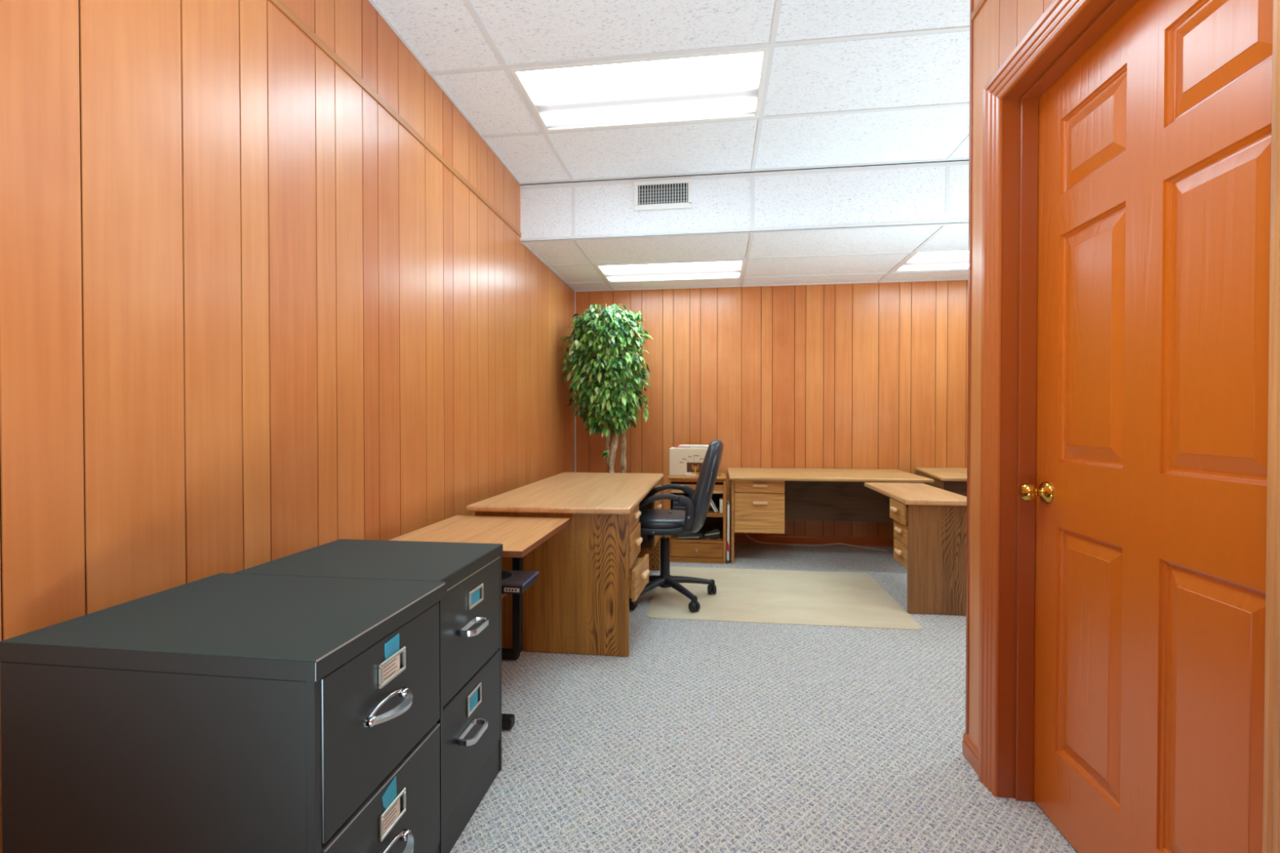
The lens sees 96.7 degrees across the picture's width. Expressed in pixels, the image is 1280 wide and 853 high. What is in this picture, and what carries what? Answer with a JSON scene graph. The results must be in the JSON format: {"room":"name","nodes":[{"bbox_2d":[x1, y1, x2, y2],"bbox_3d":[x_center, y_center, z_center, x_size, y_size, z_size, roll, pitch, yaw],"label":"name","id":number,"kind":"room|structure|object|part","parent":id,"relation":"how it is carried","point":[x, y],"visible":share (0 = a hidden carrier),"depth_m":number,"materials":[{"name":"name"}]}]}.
{"room":"back office","nodes":[
{"label":"back office","id":0,"kind":"room"},
{"bbox_2d":[0,0,574,852],"bbox_3d":[-1.134,-0.324,2.124,0.100,2.900,7.125,0,1,7],"label":"wall","id":1,"kind":"structure","parent":0,"point":[249,318],"depth_m":1.61,"materials":[{"name":"brown wood"}]},
{"bbox_2d":[269,0,521,236],"bbox_3d":[-1.183,-1.312,1.330,0.006,0.030,5.360,0,1,7],"label":"trim","id":2,"kind":"structure","parent":1,"relation":"attached to","point":[279,4],"depth_m":2.27,"materials":[{"name":"brown wood"}]},
{"bbox_2d":[368,0,969,184],"bbox_3d":[1.568,-1.719,1.755,5.550,0.103,7.125,0,1,7],"label":"ceiling","id":3,"kind":"structure","parent":0,"point":[847,82],"depth_m":2.68,"materials":[{"name":"tile"}]},
{"bbox_2d":[509,47,768,132],"bbox_3d":[0.017,-1.681,2.884,1.196,0.009,0.586,0,1,7],"label":"recessed light","id":4,"kind":"object","parent":3,"relation":"in","point":[719,86],"visible":1,"depth_m":2.83,"materials":[{"name":"white plastic"}]},
{"bbox_2d":[520,222,968,292],"bbox_3d":[1.916,-1.349,4.415,5.350,0.103,1.568,0,1,7],"label":"ceiling","id":5,"kind":"structure","parent":0,"point":[861,255],"depth_m":4.30,"materials":[{"name":"tile"}]},
{"bbox_2d":[595,259,745,283],"bbox_3d":[0.266,-1.302,4.792,1.196,0.009,0.586,0,1,7],"label":"recessed light","id":6,"kind":"object","parent":5,"relation":"in","point":[716,269],"visible":1,"depth_m":4.77,"materials":[{"name":"white plastic"}]},
{"bbox_2d":[892,248,968,272],"bbox_3d":[2.679,-1.298,4.426,1.196,0.009,0.586,0,1,7],"label":"recessed light","id":7,"kind":"object","parent":5,"relation":"in","point":[940,260],"visible":0.49,"depth_m":4.48,"materials":[{"name":"white plastic"}]},
{"bbox_2d":[520,160,968,241],"bbox_3d":[1.816,-1.491,3.652,5.350,0.400,0.034,0,1,7],"label":"soffit","id":8,"kind":"structure","parent":0,"point":[934,193],"depth_m":3.77,"materials":[{"name":"tile"}]},
{"bbox_2d":[634,178,692,210],"bbox_3d":[0.155,-1.567,3.847,0.395,0.197,0.014,0,1,7],"label":"ceiling vent","id":9,"kind":"object","parent":8,"relation":"in","point":[664,194],"visible":1,"depth_m":3.85,"materials":[{"name":"white metal"}]},
{"bbox_2d":[449,542,1077,852],"bbox_3d":[1.568,1.180,1.788,5.550,0.100,7.125,0,1,7],"label":"floor","id":10,"kind":"structure","parent":0,"point":[710,736],"depth_m":2.03,"materials":[{"name":"carpet"}]},
{"bbox_2d":[0,573,447,852],"bbox_3d":[-0.807,0.764,1.236,0.684,0.744,0.474,0,1,7],"label":"filing cabinet","id":11,"kind":"object","parent":10,"relation":"on","point":[221,713],"visible":1,"depth_m":1.03,"materials":[{"name":"black metal"}]},
{"bbox_3d":[-0.526,0.576,1.189,0.017,0.290,0.419,0,1,7],"label":"drawer","id":12,"kind":"part","parent":11,"relation":"part of","materials":[{"name":"black metal"}]},
{"bbox_3d":[-0.526,0.878,1.193,0.017,0.293,0.419,0,1,7],"label":"drawer","id":13,"kind":"part","parent":11,"relation":"part of","materials":[{"name":"black metal"}]},
{"bbox_3d":[-0.497,0.566,1.160,0.052,0.026,0.140,0,1,7],"label":"handle","id":14,"kind":"part","parent":11,"relation":"part of","materials":[{"name":"silver metal"}]},
{"bbox_3d":[-0.497,0.876,1.165,0.052,0.026,0.140,0,1,7],"label":"handle","id":15,"kind":"part","parent":11,"relation":"part of","materials":[{"name":"silver metal"}]},
{"bbox_2d":[233,538,502,852],"bbox_3d":[-0.741,0.759,1.689,0.629,0.744,0.440,0,1,7],"label":"filing cabinet","id":16,"kind":"object","parent":10,"relation":"on","point":[472,657],"visible":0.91,"depth_m":1.63,"materials":[{"name":"black metal"}]},
{"bbox_3d":[-0.489,0.573,1.652,0.017,0.297,0.397,0,1,7],"label":"drawer","id":17,"kind":"part","parent":16,"relation":"part of","materials":[{"name":"black metal"}]},
{"bbox_3d":[-0.489,0.873,1.656,0.017,0.292,0.397,0,1,7],"label":"drawer","id":18,"kind":"part","parent":16,"relation":"part of","materials":[{"name":"black metal"}]},
{"bbox_3d":[-0.464,0.849,1.584,0.051,0.016,0.117,0,1,7],"label":"handle","id":19,"kind":"part","parent":16,"relation":"part of","materials":[{"name":"silver metal"}]},
{"bbox_3d":[-0.462,0.559,1.592,0.051,0.016,0.115,0,1,7],"label":"handle","id":20,"kind":"part","parent":16,"relation":"part of","materials":[{"name":"silver metal"}]},
{"bbox_2d":[389,515,571,728],"bbox_3d":[-0.666,0.780,2.428,0.582,0.674,0.702,0,1,7],"label":"table","id":21,"kind":"object","parent":10,"relation":"on","point":[518,536],"visible":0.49,"depth_m":2.46,"materials":[{"name":"brown wood"}]},
{"bbox_2d":[501,574,537,594],"bbox_3d":[-0.573,0.623,2.273,0.276,0.030,0.190,0,1,7],"label":"keyboard tray","id":22,"kind":"object","parent":21,"relation":"on","point":[504,589],"visible":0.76,"depth_m":2.17,"materials":[{"name":"black plastic"}]},
{"bbox_2d":[501,569,537,586],"bbox_3d":[-0.571,0.602,2.275,0.280,0.010,0.191,0,1,7],"label":"booklet","id":23,"kind":"object","parent":22,"relation":"on","point":[508,577],"visible":0.4,"depth_m":2.26,"materials":[{"name":"paper"}]},
{"bbox_2d":[501,571,511,579],"bbox_3d":[-0.586,0.598,2.277,0.144,0.001,0.144,0,1,7],"label":"print","id":24,"kind":"object","parent":23,"relation":"on","point":[504,575],"depth_m":2.28},
{"bbox_2d":[466,472,663,656],"bbox_3d":[-0.305,0.741,3.606,0.862,0.733,1.785,0,1,7],"label":"desk","id":25,"kind":"object","parent":10,"relation":"on","point":[589,571],"visible":0.73,"depth_m":2.80,"materials":[{"name":"brown wood"}]},
{"bbox_3d":[-0.441,0.765,2.817,0.778,0.702,0.025,0,1,7],"label":"panel","id":26,"kind":"part","parent":25,"relation":"part of","materials":[{"name":"brown wood"}]},
{"bbox_3d":[-0.037,0.472,2.965,0.018,0.106,0.364,0,1,7],"label":"drawer","id":27,"kind":"part","parent":25,"relation":"part of","materials":[{"name":"brown wood"}]},
{"bbox_3d":[-0.029,0.611,2.966,0.018,0.161,0.364,0,1,7],"label":"drawer","id":28,"kind":"part","parent":25,"relation":"part of","materials":[{"name":"brown wood"}]},
{"bbox_3d":[-0.015,0.460,2.962,0.028,0.025,0.118,0,1,7],"label":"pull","id":29,"kind":"part","parent":25,"relation":"part of","materials":[{"name":"brown wood"}]},
{"bbox_3d":[-0.007,0.599,2.963,0.028,0.025,0.118,0,1,7],"label":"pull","id":30,"kind":"part","parent":25,"relation":"part of","materials":[{"name":"brown wood"}]},
{"bbox_3d":[-0.089,0.779,2.979,0.208,0.150,0.364,0,1,11],"label":"drawer","id":31,"kind":"part","parent":25,"relation":"part of","materials":[{"name":"brown wood"}]},
{"bbox_3d":[0.027,0.768,2.955,0.028,0.025,0.118,0,1,11],"label":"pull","id":32,"kind":"part","parent":25,"relation":"part of","materials":[{"name":"brown wood"}]},
{"bbox_3d":[-0.233,0.748,4.404,0.778,0.702,0.025,0,1,7],"label":"panel","id":33,"kind":"part","parent":25,"relation":"part of","materials":[{"name":"brown wood"}]},
{"bbox_3d":[0.118,0.763,4.154,0.018,0.156,0.364,0,1,7],"label":"drawer","id":34,"kind":"part","parent":25,"relation":"part of","materials":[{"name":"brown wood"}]},
{"bbox_3d":[0.118,0.598,4.152,0.018,0.161,0.364,0,1,7],"label":"drawer","id":35,"kind":"part","parent":25,"relation":"part of","materials":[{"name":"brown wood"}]},
{"bbox_3d":[0.118,0.458,4.150,0.018,0.106,0.364,0,1,7],"label":"drawer","id":36,"kind":"part","parent":25,"relation":"part of","materials":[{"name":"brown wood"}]},
{"bbox_2d":[560,302,653,472],"bbox_3d":[-0.279,0.000,5.001,0.803,2.187,0.758,0,1,26],"label":"ficus tree","id":37,"kind":"object","parent":10,"relation":"on","point":[615,406],"visible":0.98,"depth_m":4.83,"materials":[{"name":"green plant"}]},
{"bbox_2d":[667,472,726,563],"bbox_3d":[0.483,0.750,4.778,0.472,0.688,0.417,0,1,7],"label":"bookcase","id":38,"kind":"object","parent":10,"relation":"on","point":[686,550],"visible":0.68,"depth_m":4.59,"materials":[{"name":"brown wood"}]},
{"bbox_3d":[0.263,0.759,4.813,0.020,0.670,0.405,0,1,7],"label":"panel","id":39,"kind":"part","parent":38,"relation":"part of","materials":[{"name":"brown wood"}]},
{"bbox_2d":[672,506,685,510],"bbox_3d":[0.365,0.674,4.748,0.169,0.040,0.249,0,1,7],"label":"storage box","id":40,"kind":"object","parent":38,"relation":"on","point":[673,508],"visible":0.25,"depth_m":4.63,"materials":[{"name":"black plastic"}]},
{"bbox_2d":[672,502,684,506],"bbox_3d":[0.365,0.635,4.748,0.169,0.038,0.249,0,1,7],"label":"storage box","id":41,"kind":"object","parent":40,"relation":"on","point":[674,504],"visible":0.25,"depth_m":4.63,"materials":[{"name":"black plastic"}]},
{"bbox_2d":[672,493,688,502],"bbox_3d":[0.365,0.599,4.747,0.169,0.036,0.249,0,1,7],"label":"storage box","id":42,"kind":"object","parent":41,"relation":"on","point":[684,495],"visible":0.21,"depth_m":4.81,"materials":[{"name":"grey plastic"}]},
{"bbox_3d":[0.365,0.583,4.747,0.169,0.004,0.249,0,1,7],"label":"lid","id":43,"kind":"part","parent":42,"relation":"part of","materials":[{"name":"grey plastic"}]},
{"bbox_2d":[669,447,707,475],"bbox_3d":[0.420,0.293,4.814,0.325,0.225,0.252,0,1,7],"label":"carton","id":44,"kind":"object","parent":38,"relation":"on","point":[682,461],"visible":0.9,"depth_m":4.69,"materials":[{"name":"beige cardboard"}]},
{"bbox_2d":[674,445,707,448],"bbox_3d":[0.431,0.175,4.812,0.272,0.010,0.194,0,1,5],"label":"magazine","id":45,"kind":"object","parent":44,"relation":"on","point":[675,446],"visible":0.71,"depth_m":4.72,"materials":[{"name":"white paper"}]},
{"bbox_2d":[678,444,708,447],"bbox_3d":[0.470,0.163,4.800,0.270,0.014,0.180,0,1,13],"label":"sheaf","id":46,"kind":"object","parent":45,"relation":"on","point":[679,446],"visible":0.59,"depth_m":4.73,"materials":[{"name":"white paper"}]},
{"bbox_2d":[686,462,702,474],"bbox_3d":[0.456,0.346,4.684,0.140,0.098,0.002,0,1,7],"label":"picture","id":47,"kind":"object","parent":44,"relation":"attached to","point":[691,468],"depth_m":4.69},
{"bbox_2d":[691,464,698,474],"bbox_3d":[0.456,0.352,4.683,0.063,0.078,0.001,0,1,7],"label":"print","id":48,"kind":"object","parent":44,"relation":"attached to","point":[695,468],"depth_m":4.68,"materials":[{"name":"orange paper"}]},
{"bbox_2d":[676,528,703,538],"bbox_3d":[0.422,0.895,4.745,0.211,0.046,0.242,0,1,7],"label":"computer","id":49,"kind":"object","parent":38,"relation":"on","point":[699,535],"visible":0.68,"depth_m":4.63,"materials":[{"name":"black plastic"}]},
{"bbox_2d":[670,489,723,493],"bbox_3d":[0.481,0.522,4.765,0.422,0.024,0.378,0,1,7],"label":"shelf","id":50,"kind":"object","parent":38,"relation":"on","point":[716,491],"depth_m":4.59,"materials":[{"name":"brown wood"}]},
{"bbox_3d":[0.483,0.928,4.782,0.424,0.020,0.389,0,1,7],"label":"shelf","id":51,"kind":"part","parent":38,"relation":"part of","materials":[{"name":"brown wood"}]},
{"bbox_3d":[0.460,0.437,4.599,0.424,0.022,0.020,0,1,7],"label":"rail","id":52,"kind":"part","parent":38,"relation":"part of","materials":[{"name":"brown wood"}]},
{"bbox_3d":[0.481,0.487,4.763,0.422,0.042,0.381,0,1,7],"label":"pull out shelf","id":53,"kind":"part","parent":38,"relation":"part of","materials":[{"name":"brown wood"}]},
{"bbox_3d":[0.458,0.999,4.594,0.420,0.110,0.020,0,1,7],"label":"drawer","id":54,"kind":"part","parent":38,"relation":"part of","materials":[{"name":"brown wood"}]},
{"bbox_3d":[0.483,0.709,4.779,0.424,0.030,0.389,0,1,7],"label":"shelf","id":55,"kind":"part","parent":38,"relation":"part of","materials":[{"name":"brown wood"}]},
{"bbox_3d":[0.509,0.753,4.979,0.424,0.662,0.012,0,1,7],"label":"panel","id":56,"kind":"part","parent":38,"relation":"part of","materials":[{"name":"brown wood"}]},
{"bbox_2d":[705,526,720,539],"bbox_3d":[0.601,0.876,4.699,0.125,0.085,0.145,0,1,7],"label":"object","id":57,"kind":"object","parent":38,"relation":"on","point":[713,532],"visible":1,"depth_m":4.63,"materials":[{"name":"black plastic"}]},
{"bbox_2d":[710,500,717,512],"bbox_3d":[0.582,0.624,4.648,0.096,0.141,0.130,0,1,7],"label":"book","id":58,"kind":"object","parent":38,"relation":"on","point":[711,502],"visible":0.48,"depth_m":4.58,"materials":[{"name":"white paper"}]},
{"bbox_2d":[711,497,719,512],"bbox_3d":[0.605,0.627,4.645,0.079,0.135,0.130,0,1,7],"label":"book","id":59,"kind":"object","parent":38,"relation":"on","point":[712,500],"visible":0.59,"depth_m":4.59,"materials":[{"name":"white paper"}]},
{"bbox_2d":[720,497,723,513],"bbox_3d":[0.663,0.641,4.637,0.026,0.109,0.130,0,1,7],"label":"book","id":60,"kind":"object","parent":38,"relation":"on","point":[721,498],"visible":1,"depth_m":4.57,"materials":[{"name":"beige paper"}]},
{"bbox_3d":[0.704,0.759,4.755,0.020,0.670,0.405,0,1,7],"label":"panel","id":61,"kind":"part","parent":38,"relation":"part of","materials":[{"name":"brown wood"}]},
{"bbox_2d":[726,501,729,563],"bbox_3d":[0.723,0.863,4.685,0.022,0.465,0.261,0,1,7],"label":"document folder","id":62,"kind":"object","parent":10,"relation":"on","point":[727,502],"visible":1,"depth_m":4.56,"materials":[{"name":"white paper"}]},
{"bbox_2d":[645,566,921,630],"bbox_3d":[0.869,1.105,3.785,1.540,0.004,1.163,0,1,7],"label":"chair mat","id":63,"kind":"object","parent":10,"relation":"on","point":[824,598],"visible":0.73,"depth_m":3.60,"materials":[{"name":"beige plastic"}]},
{"bbox_2d":[629,439,723,612],"bbox_3d":[0.180,0.593,3.700,0.716,1.022,0.651,0,1,7],"label":"office chair","id":64,"kind":"object","parent":63,"relation":"on","point":[664,522],"visible":0.85,"depth_m":3.45,"materials":[{"name":"black leather"}]},
{"bbox_3d":[0.070,0.704,3.625,0.040,0.048,0.048,0,1,7],"label":"tension knob","id":65,"kind":"part","parent":64,"relation":"part of","materials":[{"name":"black plastic"}]},
{"bbox_3d":[0.047,1.006,3.546,0.060,0.073,0.289,1,1,41],"label":"arm","id":66,"kind":"part","parent":64,"relation":"part of","materials":[{"name":"black plastic"}]},
{"bbox_3d":[0.003,1.004,3.746,0.289,0.073,0.060,0,1,23],"label":"arm","id":67,"kind":"part","parent":64,"relation":"part of","materials":[{"name":"black plastic"}]},
{"bbox_3d":[0.117,0.601,3.678,0.492,0.076,0.480,0,1,7],"label":"seat","id":68,"kind":"part","parent":64,"relation":"part of","materials":[{"name":"grey leather"}]},
{"bbox_3d":[0.103,0.526,3.414,0.443,0.248,0.065,0,1,7],"label":"armrest","id":69,"kind":"part","parent":64,"relation":"part of","materials":[{"name":"black plastic"}]},
{"bbox_3d":[0.171,0.520,3.934,0.443,0.248,0.065,0,1,7],"label":"armrest","id":70,"kind":"part","parent":64,"relation":"part of","materials":[{"name":"black plastic"}]},
{"bbox_3d":[0.250,1.006,3.527,0.060,0.073,0.289,0,1,-31],"label":"arm","id":71,"kind":"part","parent":64,"relation":"part of","materials":[{"name":"black plastic"}]},
{"bbox_3d":[0.331,1.004,3.714,0.289,0.073,0.060,0,1,-13],"label":"arm","id":72,"kind":"part","parent":64,"relation":"part of","materials":[{"name":"black plastic"}]},
{"bbox_3d":[0.414,0.371,3.636,0.235,0.576,0.472,0,1,7],"label":"backrest","id":73,"kind":"part","parent":64,"relation":"part of","materials":[{"name":"grey leather"}]},
{"bbox_2d":[743,532,887,551],"bbox_3d":[1.555,0.987,5.188,1.285,0.208,0.143,0,1,14],"label":"power cord","id":74,"kind":"object","parent":10,"relation":"on","point":[744,532],"visible":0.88,"depth_m":5.19,"materials":[{"name":"black plastic"}]},
{"bbox_2d":[727,467,933,563],"bbox_3d":[1.515,0.742,4.815,1.522,0.703,0.875,0,1,7],"label":"desk","id":75,"kind":"object","parent":10,"relation":"on","point":[761,500],"visible":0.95,"depth_m":4.78,"materials":[{"name":"brown wood"}]},
{"bbox_3d":[0.793,0.755,4.940,0.022,0.674,0.775,0,1,7],"label":"panel","id":76,"kind":"part","parent":75,"relation":"part of","materials":[{"name":"brown wood"}]},
{"bbox_3d":[0.956,0.692,4.553,0.394,0.317,0.020,0,1,7],"label":"drawer","id":77,"kind":"part","parent":75,"relation":"part of","materials":[{"name":"brown wood"}]},
{"bbox_3d":[0.956,0.477,4.550,0.394,0.104,0.020,0,1,7],"label":"drawer","id":78,"kind":"part","parent":75,"relation":"part of","materials":[{"name":"brown wood"}]},
{"bbox_3d":[0.955,0.608,4.525,0.118,0.027,0.032,0,1,7],"label":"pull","id":79,"kind":"part","parent":75,"relation":"part of","materials":[{"name":"brown wood"}]},
{"bbox_3d":[0.955,0.469,4.524,0.118,0.027,0.032,0,1,7],"label":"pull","id":80,"kind":"part","parent":75,"relation":"part of","materials":[{"name":"brown wood"}]},
{"bbox_3d":[1.534,0.619,4.960,1.442,0.401,0.020,0,1,7],"label":"modesty panel","id":81,"kind":"part","parent":75,"relation":"part of","materials":[{"name":"brown wood"}]},
{"bbox_3d":[2.244,0.758,4.750,0.020,0.674,0.775,0,1,7],"label":"panel","id":82,"kind":"part","parent":75,"relation":"part of","materials":[{"name":"brown wood"}]},
{"bbox_2d":[864,482,966,615],"bbox_3d":[1.821,0.765,3.792,0.441,0.681,0.935,0,1,7],"label":"desk","id":83,"kind":"object","parent":10,"relation":"on","point":[930,522],"visible":0.96,"depth_m":3.36,"materials":[{"name":"brown wood"}]},
{"bbox_3d":[1.579,0.514,3.531,0.028,0.025,0.100,0,1,7],"label":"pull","id":84,"kind":"part","parent":83,"relation":"part of","materials":[{"name":"brown wood"}]},
{"bbox_3d":[1.604,0.776,3.531,0.028,0.025,0.100,0,1,7],"label":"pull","id":85,"kind":"part","parent":83,"relation":"part of","materials":[{"name":"brown wood"}]},
{"bbox_3d":[1.604,0.642,3.529,0.028,0.025,0.100,0,1,7],"label":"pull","id":86,"kind":"part","parent":83,"relation":"part of","materials":[{"name":"brown wood"}]},
{"bbox_3d":[1.682,0.526,3.525,0.178,0.123,0.275,0,1,7],"label":"drawer","id":87,"kind":"part","parent":83,"relation":"part of","materials":[{"name":"brown wood"}]},
{"bbox_3d":[1.628,0.788,3.535,0.017,0.135,0.275,0,1,7],"label":"drawer","id":88,"kind":"part","parent":83,"relation":"part of","materials":[{"name":"brown wood"}]},
{"bbox_3d":[1.628,0.654,3.534,0.017,0.121,0.275,0,1,7],"label":"drawer","id":89,"kind":"part","parent":83,"relation":"part of","materials":[{"name":"brown wood"}]},
{"bbox_3d":[1.784,0.786,3.362,0.382,0.648,0.022,0,1,7],"label":"panel","id":90,"kind":"part","parent":83,"relation":"part of","materials":[{"name":"brown wood"}]},
{"bbox_2d":[915,467,967,496],"bbox_3d":[3.096,0.736,4.571,1.604,0.722,0.970,0,1,7],"label":"desk","id":91,"kind":"object","parent":10,"relation":"on","point":[954,480],"visible":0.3,"depth_m":4.38,"materials":[{"name":"brown wood"}]},
{"bbox_3d":[2.391,0.749,4.718,0.022,0.692,0.807,0,1,14],"label":"panel","id":92,"kind":"part","parent":91,"relation":"part of","materials":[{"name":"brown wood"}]},
{"bbox_3d":[3.012,0.730,4.236,1.425,0.644,0.020,0,1,10],"label":"modesty panel","id":93,"kind":"part","parent":91,"relation":"part of","materials":[{"name":"brown wood"}]},
{"bbox_2d":[575,280,968,537],"bbox_3d":[2.024,-0.359,5.253,5.550,2.900,0.100,0,1,7],"label":"wall","id":94,"kind":"structure","parent":0,"point":[855,375],"depth_m":5.27,"materials":[{"name":"brown wood"}]},
{"bbox_2d":[574,292,575,472],"bbox_3d":[-0.631,-0.161,5.548,0.007,2.297,0.007,0,1,7],"label":"trim","id":95,"kind":"structure","parent":94,"relation":"attached to","point":[575,292],"depth_m":5.55,"materials":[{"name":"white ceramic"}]},
{"bbox_2d":[660,533,893,546],"bbox_3d":[2.017,1.051,5.213,5.350,0.080,0.012,0,1,7],"label":"baseboard","id":96,"kind":"structure","parent":94,"relation":"attached to","point":[742,538],"depth_m":5.26,"materials":[{"name":"red paint"}]},
{"bbox_2d":[965,0,1053,746],"bbox_3d":[0.952,-0.252,0.161,0.134,2.800,3.572,0,1,7],"label":"wall","id":97,"kind":"structure","parent":0,"point":[999,26],"depth_m":1.89,"materials":[{"name":"brown wood"}]},
{"bbox_2d":[962,731,978,775],"bbox_3d":[1.107,1.089,1.890,0.012,0.080,0.136,0,1,7],"label":"baseboard","id":98,"kind":"structure","parent":97,"relation":"attached to","point":[970,748],"depth_m":1.90,"materials":[{"name":"red paint"}]},
{"bbox_2d":[970,0,986,21],"bbox_3d":[0.886,-1.356,0.151,0.006,0.024,3.560,0,1,7],"label":"trim","id":99,"kind":"structure","parent":97,"relation":"attached to","point":[980,3],"depth_m":1.87,"materials":[{"name":"brown wood"}]},
{"bbox_2d":[977,0,1092,796],"bbox_3d":[1.027,0.034,1.305,0.021,2.202,1.018,0,1,7],"label":"trim","id":100,"kind":"structure","parent":97,"relation":"attached to","point":[1060,14],"depth_m":1.74,"materials":[{"name":"red paint"}]},
{"bbox_2d":[997,0,1137,801],"bbox_3d":[1.097,0.067,1.296,0.121,2.136,0.887,0,1,7],"label":"trim","id":101,"kind":"structure","parent":97,"relation":"attached to","point":[1020,104],"depth_m":1.71,"materials":[{"name":"red paint"}]},
{"bbox_2d":[1018,0,1273,852],"bbox_3d":[1.109,0.076,1.295,0.096,2.107,0.840,0,1,7],"label":"door","id":102,"kind":"structure","parent":97,"relation":"in","point":[1149,493],"depth_m":1.23,"materials":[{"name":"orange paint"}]},
{"bbox_3d":[1.143,0.191,1.650,0.071,0.066,0.066,0,1,7],"label":"knob","id":103,"kind":"part","parent":102,"relation":"part of","materials":[{"name":"gold metal"}]},
{"bbox_2d":[1262,0,1279,852],"bbox_3d":[0.967,0.040,0.841,0.021,2.202,0.086,0,1,7],"label":"trim","id":104,"kind":"structure","parent":97,"relation":"attached to","point":[1271,797],"depth_m":0.87,"materials":[{"name":"brown wood"}]}
]}

